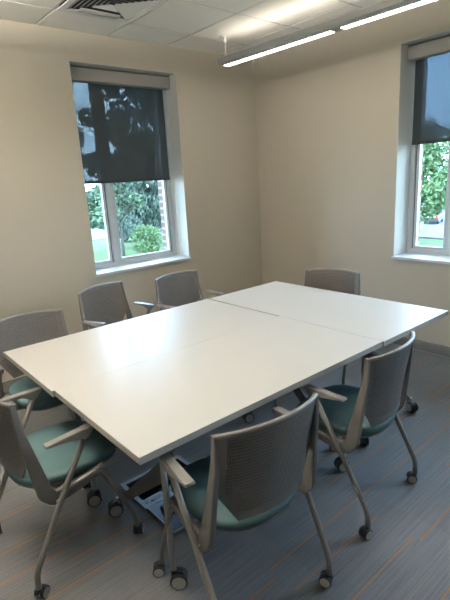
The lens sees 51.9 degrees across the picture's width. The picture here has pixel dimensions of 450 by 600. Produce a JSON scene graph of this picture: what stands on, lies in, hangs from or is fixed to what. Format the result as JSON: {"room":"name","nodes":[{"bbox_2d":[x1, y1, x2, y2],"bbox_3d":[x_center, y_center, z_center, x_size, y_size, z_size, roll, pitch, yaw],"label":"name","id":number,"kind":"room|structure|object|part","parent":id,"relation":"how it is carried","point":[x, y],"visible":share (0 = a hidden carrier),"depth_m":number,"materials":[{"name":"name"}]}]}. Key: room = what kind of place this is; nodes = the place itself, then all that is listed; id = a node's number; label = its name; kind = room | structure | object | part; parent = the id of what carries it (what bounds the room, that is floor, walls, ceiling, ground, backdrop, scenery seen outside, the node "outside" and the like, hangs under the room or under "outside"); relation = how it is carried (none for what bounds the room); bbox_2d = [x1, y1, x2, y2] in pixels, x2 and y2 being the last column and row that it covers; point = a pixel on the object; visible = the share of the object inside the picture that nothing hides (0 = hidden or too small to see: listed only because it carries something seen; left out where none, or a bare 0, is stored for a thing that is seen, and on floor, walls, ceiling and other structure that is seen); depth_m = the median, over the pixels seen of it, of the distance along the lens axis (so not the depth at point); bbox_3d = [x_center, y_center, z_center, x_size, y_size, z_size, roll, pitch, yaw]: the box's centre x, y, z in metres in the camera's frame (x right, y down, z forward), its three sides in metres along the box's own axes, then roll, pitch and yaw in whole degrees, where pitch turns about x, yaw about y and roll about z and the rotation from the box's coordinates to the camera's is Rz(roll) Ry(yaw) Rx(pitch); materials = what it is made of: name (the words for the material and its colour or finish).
{"room":"meeting room","nodes":[
{"label":"meeting room","id":0,"kind":"room"},
{"bbox_2d":[0,19,261,382],"bbox_3d":[-2.005,-0.640,3.652,6.700,2.887,0.300,-15,19,-38],"label":"wall","id":1,"kind":"structure","parent":0,"point":[47,257],"depth_m":4.07,"materials":[{"name":"beige paint"}]},
{"bbox_2d":[2,375,27,393],"bbox_3d":[-1.939,0.761,3.793,6.400,0.100,0.012,-15,19,-38],"label":"baseboard","id":2,"kind":"structure","parent":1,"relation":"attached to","point":[6,385],"depth_m":3.88,"materials":[{"name":"grey rubber"}]},
{"bbox_2d":[68,60,189,273],"bbox_3d":[-0.915,-1.226,4.459,1.074,1.816,0.259,-15,19,-38],"label":"reveal","id":3,"kind":"structure","parent":1,"relation":"attached to","point":[182,248],"depth_m":4.70,"materials":[{"name":"grey paint"}]},
{"bbox_2d":[95,90,190,276],"bbox_3d":[-0.919,-1.222,4.465,1.082,1.816,0.317,-15,19,-38],"label":"window","id":4,"kind":"structure","parent":1,"relation":"in","point":[116,263],"depth_m":4.62,"materials":[{"name":"white paint"}]},
{"bbox_3d":[-1.273,-1.183,4.338,0.249,1.708,0.035,-15,19,-38],"label":"sash","id":5,"kind":"part","parent":4,"relation":"part of","materials":[{"name":"white paint"}]},
{"bbox_2d":[70,66,180,241],"bbox_3d":[-0.935,-1.308,4.459,1.054,1.621,0.112,-15,19,-38],"label":"roller shade","id":6,"kind":"object","parent":4,"relation":"attached to","point":[120,117],"visible":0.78,"depth_m":4.39,"materials":[{"name":"grey fabric"}]},
{"bbox_3d":[-0.535,-1.375,4.775,0.003,1.498,0.014,-15,19,-38],"label":"pull chain","id":7,"kind":"part","parent":6,"relation":"part of","materials":[{"name":"white plastic"}]},
{"bbox_3d":[-0.882,-1.289,4.659,0.633,1.708,0.035,-15,19,-38],"label":"sash","id":8,"kind":"part","parent":4,"relation":"part of","materials":[{"name":"white paint"}]},
{"bbox_3d":[-0.854,-0.353,4.673,1.082,0.026,0.272,-15,19,-38],"label":"sill","id":9,"kind":"part","parent":4,"relation":"part of","materials":[{"name":"white"}]},
{"bbox_2d":[158,180,167,249],"bbox_3d":[-1.951,1.869,4.513,6.820,9.600,0.110,-15,19,-38],"label":"brick wall","id":10,"kind":"structure","parent":0,"point":[160,190],"depth_m":5.06,"materials":[{"name":"white brick"}]},
{"bbox_2d":[0,0,384,59],"bbox_3d":[0.142,-1.491,0.510,6.400,0.106,6.900,-15,19,-38],"label":"ceiling","id":11,"kind":"structure","parent":0,"point":[197,25],"depth_m":3.69,"materials":[{"name":"white tile"}]},
{"bbox_2d":[56,0,168,23],"bbox_3d":[-0.799,-2.110,3.274,0.584,0.037,0.584,-15,19,-38],"label":"ceiling vent","id":12,"kind":"object","parent":11,"relation":"in","point":[131,10],"visible":0.99,"depth_m":3.35,"materials":[{"name":"white metal"}]},
{"bbox_2d":[217,0,436,66],"bbox_3d":[1.593,-1.907,2.481,0.150,0.242,4.820,-16,19,-40],"label":"pendant lamp","id":13,"kind":"object","parent":11,"relation":"hanging from","point":[385,8],"visible":1,"depth_m":3.39,"materials":[{"name":"grey metal"}]},
{"bbox_2d":[0,344,449,599],"bbox_3d":[0.310,1.402,1.262,6.400,0.121,6.900,-15,19,-38],"label":"floor","id":14,"kind":"structure","parent":0,"point":[92,554],"depth_m":2.20,"materials":[{"name":"grey carpet"}]},
{"bbox_2d":[0,309,116,447],"bbox_3d":[-1.101,0.549,2.890,0.608,0.870,0.559,-15,19,-39],"label":"chair","id":15,"kind":"object","parent":14,"relation":"on","point":[44,401],"visible":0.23,"depth_m":2.94,"materials":[{"name":"grey plastic"}]},
{"bbox_3d":[-1.318,0.415,2.731,0.043,0.480,0.339,-15,19,-39],"label":"post","id":16,"kind":"part","parent":15,"relation":"part of","materials":[{"name":"grey plastic"}]},
{"bbox_3d":[-1.261,0.283,2.992,0.444,0.370,0.106,-15,19,-39],"label":"backrest","id":17,"kind":"part","parent":15,"relation":"part of","materials":[{"name":"grey plastic"}]},
{"bbox_3d":[-1.087,0.537,2.869,0.452,0.061,0.460,-15,19,-39],"label":"seat","id":18,"kind":"part","parent":15,"relation":"part of","materials":[{"name":"teal fabric"}]},
{"bbox_3d":[-0.967,0.318,3.027,0.043,0.480,0.339,-15,19,-39],"label":"post","id":19,"kind":"part","parent":15,"relation":"part of","materials":[{"name":"grey plastic"}]},
{"bbox_2d":[0,387,144,598],"bbox_3d":[-0.788,0.726,2.142,0.559,0.870,0.608,-17,20,-41],"label":"chair","id":20,"kind":"object","parent":14,"relation":"on","point":[57,454],"visible":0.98,"depth_m":1.94,"materials":[{"name":"grey plastic"}]},
{"bbox_3d":[-0.961,0.541,1.936,0.106,0.370,0.444,-17,20,-41],"label":"backrest","id":21,"kind":"part","parent":20,"relation":"part of","materials":[{"name":"grey plastic"}]},
{"bbox_3d":[-1.013,0.482,2.268,0.221,0.045,0.048,-15,18,-37],"label":"armrest","id":22,"kind":"part","parent":20,"relation":"part of","materials":[{"name":"grey plastic"}]},
{"bbox_3d":[-0.670,0.594,1.899,0.339,0.480,0.043,-17,20,-41],"label":"post","id":23,"kind":"part","parent":20,"relation":"part of","materials":[{"name":"grey plastic"}]},
{"bbox_3d":[-0.773,0.705,2.153,0.460,0.061,0.452,-17,20,-41],"label":"seat","id":24,"kind":"part","parent":20,"relation":"part of","materials":[{"name":"teal fabric"}]},
{"bbox_3d":[-0.626,0.563,1.873,0.048,0.045,0.221,10,19,41],"label":"armrest","id":25,"kind":"part","parent":20,"relation":"part of","materials":[{"name":"grey plastic"}]},
{"bbox_3d":[-0.543,0.923,2.069,0.326,0.391,0.027,-16,19,-40],"label":"leg","id":26,"kind":"part","parent":20,"relation":"part of","materials":[{"name":"grey metal"}]},
{"bbox_2d":[78,281,154,330],"bbox_3d":[-0.787,0.327,3.676,0.559,0.870,0.608,6,17,32],"label":"chair","id":27,"kind":"object","parent":14,"relation":"on","point":[118,292],"visible":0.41,"depth_m":3.77,"materials":[{"name":"grey plastic"}]},
{"bbox_3d":[-0.961,0.204,3.464,0.339,0.480,0.043,6,17,32],"label":"post","id":28,"kind":"part","parent":27,"relation":"part of","materials":[{"name":"grey plastic"}]},
{"bbox_3d":[-0.969,0.184,3.408,0.221,0.045,0.048,4,16,27],"label":"armrest","id":29,"kind":"part","parent":27,"relation":"part of","materials":[{"name":"grey plastic"}]},
{"bbox_3d":[-0.988,0.075,3.731,0.106,0.370,0.444,6,17,32],"label":"backrest","id":30,"kind":"part","parent":27,"relation":"part of","materials":[{"name":"grey plastic"}]},
{"bbox_3d":[-0.713,0.090,3.846,0.339,0.480,0.043,6,17,32],"label":"post","id":31,"kind":"part","parent":27,"relation":"part of","materials":[{"name":"grey plastic"}]},
{"bbox_3d":[-0.674,0.048,3.863,0.221,0.045,0.048,7,18,36],"label":"armrest","id":32,"kind":"part","parent":27,"relation":"part of","materials":[{"name":"grey plastic"}]},
{"bbox_2d":[3,299,277,506],"bbox_3d":[-0.446,0.561,2.962,1.514,0.737,0.757,-15,19,-38],"label":"conference table","id":33,"kind":"object","parent":14,"relation":"on","point":[61,362],"visible":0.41,"depth_m":2.72,"materials":[{"name":"white laminate"}]},
{"bbox_3d":[-0.851,0.672,2.549,0.025,0.605,0.025,-15,19,-38],"label":"post","id":34,"kind":"part","parent":33,"relation":"part of","materials":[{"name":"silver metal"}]},
{"bbox_3d":[-0.774,0.636,2.444,0.024,0.490,0.222,-15,19,-38],"label":"leg","id":35,"kind":"part","parent":33,"relation":"part of","materials":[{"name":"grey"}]},
{"bbox_2d":[120,455,197,535],"bbox_3d":[-0.264,1.074,2.533,0.404,0.172,0.533,-15,19,-38],"label":"box","id":36,"kind":"object","parent":14,"relation":"on","point":[151,500],"visible":0.37,"depth_m":2.47,"materials":[{"name":"silver metal"}]},
{"bbox_2d":[127,459,185,499],"bbox_3d":[-0.345,1.081,2.633,0.390,0.115,0.267,-15,19,-38],"label":"table leg","id":37,"kind":"object","parent":36,"relation":"in","point":[155,493],"depth_m":2.65,"materials":[{"name":"grey metal"}]},
{"bbox_3d":[-0.334,1.083,2.576,0.295,0.010,0.080,-15,19,-38],"label":"socket plate","id":38,"kind":"part","parent":36,"relation":"part of","materials":[{"name":"grey metal"}]},
{"bbox_3d":[-0.214,1.070,2.384,0.288,0.014,0.238,-15,19,-38],"label":"lid","id":39,"kind":"part","parent":36,"relation":"part of","materials":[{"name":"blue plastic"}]},
{"bbox_2d":[155,270,224,311],"bbox_3d":[-0.245,0.221,3.963,0.559,0.870,0.608,11,20,43],"label":"chair","id":40,"kind":"object","parent":14,"relation":"on","point":[191,278],"visible":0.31,"depth_m":4.08,"materials":[{"name":"grey plastic"}]},
{"bbox_3d":[-0.452,0.090,3.788,0.339,0.480,0.043,11,20,43],"label":"post","id":41,"kind":"part","parent":40,"relation":"part of","materials":[{"name":"grey plastic"}]},
{"bbox_3d":[-0.470,0.070,3.735,0.221,0.045,0.048,9,19,39],"label":"armrest","id":42,"kind":"part","parent":40,"relation":"part of","materials":[{"name":"grey plastic"}]},
{"bbox_3d":[-0.418,-0.042,4.054,0.106,0.370,0.444,11,20,43],"label":"backrest","id":43,"kind":"part","parent":40,"relation":"part of","materials":[{"name":"grey plastic"}]},
{"bbox_3d":[-0.127,-0.013,4.111,0.339,0.480,0.043,11,20,43],"label":"post","id":44,"kind":"part","parent":40,"relation":"part of","materials":[{"name":"grey plastic"}]},
{"bbox_3d":[-0.083,-0.053,4.119,0.048,0.045,0.221,-16,19,-39],"label":"armrest","id":45,"kind":"part","parent":40,"relation":"part of","materials":[{"name":"grey plastic"}]},
{"bbox_2d":[55,316,382,589],"bbox_3d":[0.057,0.676,2.406,1.514,0.737,0.757,-15,19,-38],"label":"conference table","id":46,"kind":"object","parent":14,"relation":"on","point":[148,409],"visible":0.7,"depth_m":2.11,"materials":[{"name":"white laminate"}]},
{"bbox_3d":[-0.379,0.767,2.078,0.024,0.604,0.546,-15,19,-38],"label":"leg","id":47,"kind":"part","parent":46,"relation":"part of","materials":[{"name":"grey metal"}]},
{"bbox_3d":[-0.230,0.821,1.837,0.025,0.605,0.025,-15,19,-38],"label":"post","id":48,"kind":"part","parent":46,"relation":"part of","materials":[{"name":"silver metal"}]},
{"bbox_3d":[0.316,0.506,2.928,0.025,0.605,0.025,-15,19,-38],"label":"post","id":49,"kind":"part","parent":46,"relation":"part of","materials":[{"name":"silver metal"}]},
{"bbox_3d":[0.490,0.547,2.729,0.024,0.604,0.510,-15,19,-38],"label":"leg","id":50,"kind":"part","parent":46,"relation":"part of","materials":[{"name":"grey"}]},
{"bbox_2d":[153,392,332,599],"bbox_3d":[0.053,0.755,1.840,0.608,0.870,0.559,-13,17,-33],"label":"chair","id":51,"kind":"object","parent":14,"relation":"on","point":[243,484],"visible":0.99,"depth_m":1.61,"materials":[{"name":"grey plastic"}]},
{"bbox_3d":[-0.189,0.967,1.819,0.027,0.391,0.326,-14,18,-35],"label":"leg","id":52,"kind":"part","parent":51,"relation":"part of","materials":[{"name":"grey metal"}]},
{"bbox_3d":[-0.171,0.604,1.612,0.048,0.045,0.221,-12,17,-29],"label":"armrest","id":53,"kind":"part","parent":51,"relation":"part of","materials":[{"name":"grey plastic"}]},
{"bbox_3d":[-0.121,0.632,1.628,0.043,0.480,0.339,-13,17,-33],"label":"post","id":54,"kind":"part","parent":51,"relation":"part of","materials":[{"name":"grey plastic"}]},
{"bbox_3d":[0.040,0.735,1.854,0.452,0.061,0.460,-13,17,-33],"label":"seat","id":55,"kind":"part","parent":51,"relation":"part of","materials":[{"name":"teal fabric"}]},
{"bbox_3d":[0.168,0.561,1.603,0.444,0.370,0.106,-13,17,-33],"label":"backrest","id":56,"kind":"part","parent":51,"relation":"part of","materials":[{"name":"grey plastic"}]},
{"bbox_3d":[0.285,0.498,1.917,0.048,0.045,0.221,-15,18,-37],"label":"armrest","id":57,"kind":"part","parent":51,"relation":"part of","materials":[{"name":"grey plastic"}]},
{"bbox_3d":[0.262,0.543,1.885,0.043,0.480,0.339,-13,17,-33],"label":"post","id":58,"kind":"part","parent":51,"relation":"part of","materials":[{"name":"grey plastic"}]},
{"bbox_2d":[210,281,447,445],"bbox_3d":[0.676,0.385,3.389,0.757,0.737,1.514,-15,19,-38],"label":"conference table","id":59,"kind":"object","parent":14,"relation":"on","point":[387,321],"visible":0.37,"depth_m":3.12,"materials":[{"name":"white laminate"}]},
{"bbox_3d":[0.831,0.515,2.776,0.025,0.605,0.025,-15,19,-38],"label":"post","id":60,"kind":"part","parent":59,"relation":"part of","materials":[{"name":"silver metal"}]},
{"bbox_2d":[304,268,361,384],"bbox_3d":[0.783,0.226,3.713,0.608,0.870,0.559,6,17,33],"label":"chair","id":61,"kind":"object","parent":14,"relation":"on","point":[354,286],"visible":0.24,"depth_m":3.82,"materials":[{"name":"grey plastic"}]},
{"bbox_3d":[0.603,0.017,3.833,0.043,0.480,0.339,6,17,33],"label":"post","id":62,"kind":"part","parent":61,"relation":"part of","materials":[{"name":"grey plastic"}]},
{"bbox_3d":[0.891,-0.060,3.830,0.444,0.370,0.106,6,17,33],"label":"backrest","id":63,"kind":"part","parent":61,"relation":"part of","materials":[{"name":"grey plastic"}]},
{"bbox_3d":[0.955,0.449,3.555,0.027,0.391,0.326,6,17,31],"label":"leg","id":64,"kind":"part","parent":61,"relation":"part of","materials":[{"name":"grey metal"}]},
{"bbox_3d":[0.995,0.060,3.577,0.043,0.480,0.339,6,17,33],"label":"post","id":65,"kind":"part","parent":61,"relation":"part of","materials":[{"name":"grey plastic"}]},
{"bbox_2d":[289,331,417,539],"bbox_3d":[0.642,0.582,2.373,0.559,0.870,0.608,11,20,43],"label":"chair","id":66,"kind":"object","parent":14,"relation":"on","point":[352,413],"visible":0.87,"depth_m":2.13,"materials":[{"name":"grey plastic"}]},
{"bbox_3d":[0.417,0.805,2.308,0.326,0.391,0.027,10,20,42],"label":"leg","id":67,"kind":"part","parent":66,"relation":"part of","materials":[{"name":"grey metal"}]},
{"bbox_3d":[0.454,0.438,2.110,0.048,0.045,0.221,-15,19,-39],"label":"armrest","id":68,"kind":"part","parent":66,"relation":"part of","materials":[{"name":"grey plastic"}]},
{"bbox_3d":[0.502,0.464,2.135,0.339,0.480,0.043,11,20,43],"label":"post","id":69,"kind":"part","parent":66,"relation":"part of","materials":[{"name":"grey plastic"}]},
{"bbox_3d":[0.626,0.563,2.384,0.460,0.061,0.452,11,20,43],"label":"seat","id":70,"kind":"part","parent":66,"relation":"part of","materials":[{"name":"teal fabric"}]},
{"bbox_3d":[0.845,0.317,2.491,0.221,0.045,0.048,9,19,39],"label":"armrest","id":71,"kind":"part","parent":66,"relation":"part of","materials":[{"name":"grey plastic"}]},
{"bbox_3d":[0.787,0.381,2.160,0.106,0.370,0.444,11,20,43],"label":"backrest","id":72,"kind":"part","parent":66,"relation":"part of","materials":[{"name":"grey plastic"}]},
{"bbox_3d":[0.830,0.362,2.455,0.339,0.480,0.043,11,20,43],"label":"post","id":73,"kind":"part","parent":66,"relation":"part of","materials":[{"name":"grey plastic"}]},
{"bbox_2d":[254,0,449,346],"bbox_3d":[2.761,-0.739,2.963,0.300,2.887,6.900,-15,19,-38],"label":"wall","id":74,"kind":"structure","parent":0,"point":[327,106],"depth_m":4.50,"materials":[{"name":"beige paint"}]},
{"bbox_2d":[390,337,449,358],"bbox_3d":[2.722,0.642,3.210,0.020,0.100,6.888,-15,19,-38],"label":"baseboard","id":75,"kind":"structure","parent":74,"relation":"attached to","point":[423,346],"depth_m":4.20,"materials":[{"name":"grey rubber"}]},
{"bbox_2d":[391,61,449,264],"bbox_3d":[2.012,-1.192,3.705,0.317,1.810,1.227,-15,19,-38],"label":"window","id":76,"kind":"structure","parent":74,"relation":"in","point":[429,254],"depth_m":4.22,"materials":[{"name":"white paint"}]},
{"bbox_3d":[2.045,-0.325,3.916,0.272,0.026,1.227,-15,19,-38],"label":"sill","id":77,"kind":"part","parent":76,"relation":"part of","materials":[{"name":"white"}]},
{"bbox_2d":[408,36,449,144],"bbox_3d":[2.023,-1.278,3.695,0.112,1.615,1.199,-15,19,-38],"label":"roller shade","id":78,"kind":"object","parent":76,"relation":"attached to","point":[431,111],"visible":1,"depth_m":3.92,"materials":[{"name":"grey fabric"}]},
{"bbox_3d":[1.851,-1.294,4.078,0.035,1.702,0.309,-15,19,-38],"label":"sash","id":79,"kind":"part","parent":76,"relation":"part of","materials":[{"name":"white paint"}]},
{"bbox_2d":[393,29,449,255],"bbox_3d":[2.007,-1.196,3.700,0.259,1.810,1.219,-15,19,-38],"label":"reveal","id":80,"kind":"structure","parent":74,"relation":"attached to","point":[406,75],"depth_m":4.10,"materials":[{"name":"grey paint"}]},
{"bbox_2d":[417,144,423,244],"bbox_3d":[2.971,1.748,3.876,0.110,9.600,7.210,-15,19,-38],"label":"brick wall","id":81,"kind":"structure","parent":0,"point":[422,144],"depth_m":4.39,"materials":[{"name":"white brick"}]},
{"label":"outside","id":82,"kind":"structure","parent":0,"visible":0},
{"bbox_2d":[92,216,442,261],"bbox_3d":[31.508,-16.006,83.470,210.000,0.300,200.000,-15,19,-38],"label":"lawn","id":83,"kind":"structure","parent":82,"point":[99,246],"depth_m":51.58,"materials":[{"name":"green plant"}]},
{"bbox_2d":[86,190,103,228],"bbox_3d":[-17.609,-14.974,47.323,11.081,21.409,10.230,-15,19,-38],"label":"leafy tree","id":84,"kind":"object","parent":83,"relation":"on","point":[92,203],"visible":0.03,"depth_m":47.21,"materials":[{"name":"green plant"}]},
{"bbox_2d":[90,182,145,256],"bbox_3d":[-9.989,-8.669,43.302,5.370,10.375,5.388,-6,15,-10],"label":"slim tree","id":85,"kind":"object","parent":83,"relation":"on","point":[97,215],"visible":0.32,"depth_m":43.40,"materials":[{"name":"green plant"}]},
{"bbox_2d":[116,181,161,244],"bbox_3d":[-9.068,-17.401,53.699,11.256,21.922,9.844,-3,15,-1],"label":"evergreen tree","id":86,"kind":"object","parent":83,"relation":"on","point":[149,213],"visible":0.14,"depth_m":53.33,"materials":[{"name":"green plant"}]},
{"bbox_2d":[129,224,161,253],"bbox_3d":[-8.023,-6.105,47.662,3.315,3.296,3.567,-15,19,-38],"label":"bush","id":87,"kind":"object","parent":83,"relation":"on","point":[144,231],"visible":0.96,"depth_m":47.11,"materials":[{"name":"green plant"}]},
{"bbox_2d":[160,234,442,239],"bbox_3d":[21.693,-5.123,43.178,88.464,0.300,14.919,9,19,39],"label":"kerb","id":88,"kind":"object","parent":83,"relation":"on","point":[425,237],"visible":0.16,"depth_m":48.16,"materials":[{"name":"grey concrete"}]},
{"bbox_2d":[420,142,448,223],"bbox_3d":[18.402,-11.950,45.680,9.467,12.328,9.340,-15,19,-38],"label":"maple tree","id":89,"kind":"object","parent":83,"relation":"on","point":[432,203],"visible":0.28,"depth_m":43.16,"materials":[{"name":"green plant"}]},
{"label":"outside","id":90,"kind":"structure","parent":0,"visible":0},
{"bbox_2d":[91,211,444,240],"bbox_3d":[20.084,-7.974,54.939,86.000,0.300,110.000,-15,19,-38],"label":"road","id":91,"kind":"structure","parent":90,"point":[432,229],"depth_m":58.34,"materials":[{"name":"grey asphalt"}]},
{"bbox_2d":[119,228,143,241],"bbox_3d":[-11.936,-8.835,61.072,4.635,1.885,1.954,-3,15,0],"label":"parked car","id":92,"kind":"object","parent":91,"relation":"on","point":[124,238],"visible":0.21,"depth_m":60.26,"materials":[{"name":"grey paint"}]},
{"bbox_2d":[423,213,443,223],"bbox_3d":[27.751,-11.008,61.408,1.854,1.450,4.414,7,18,34],"label":"parked car","id":93,"kind":"object","parent":91,"relation":"on","point":[440,216],"visible":0.62,"depth_m":59.95,"materials":[{"name":"grey paint"}]}
]}

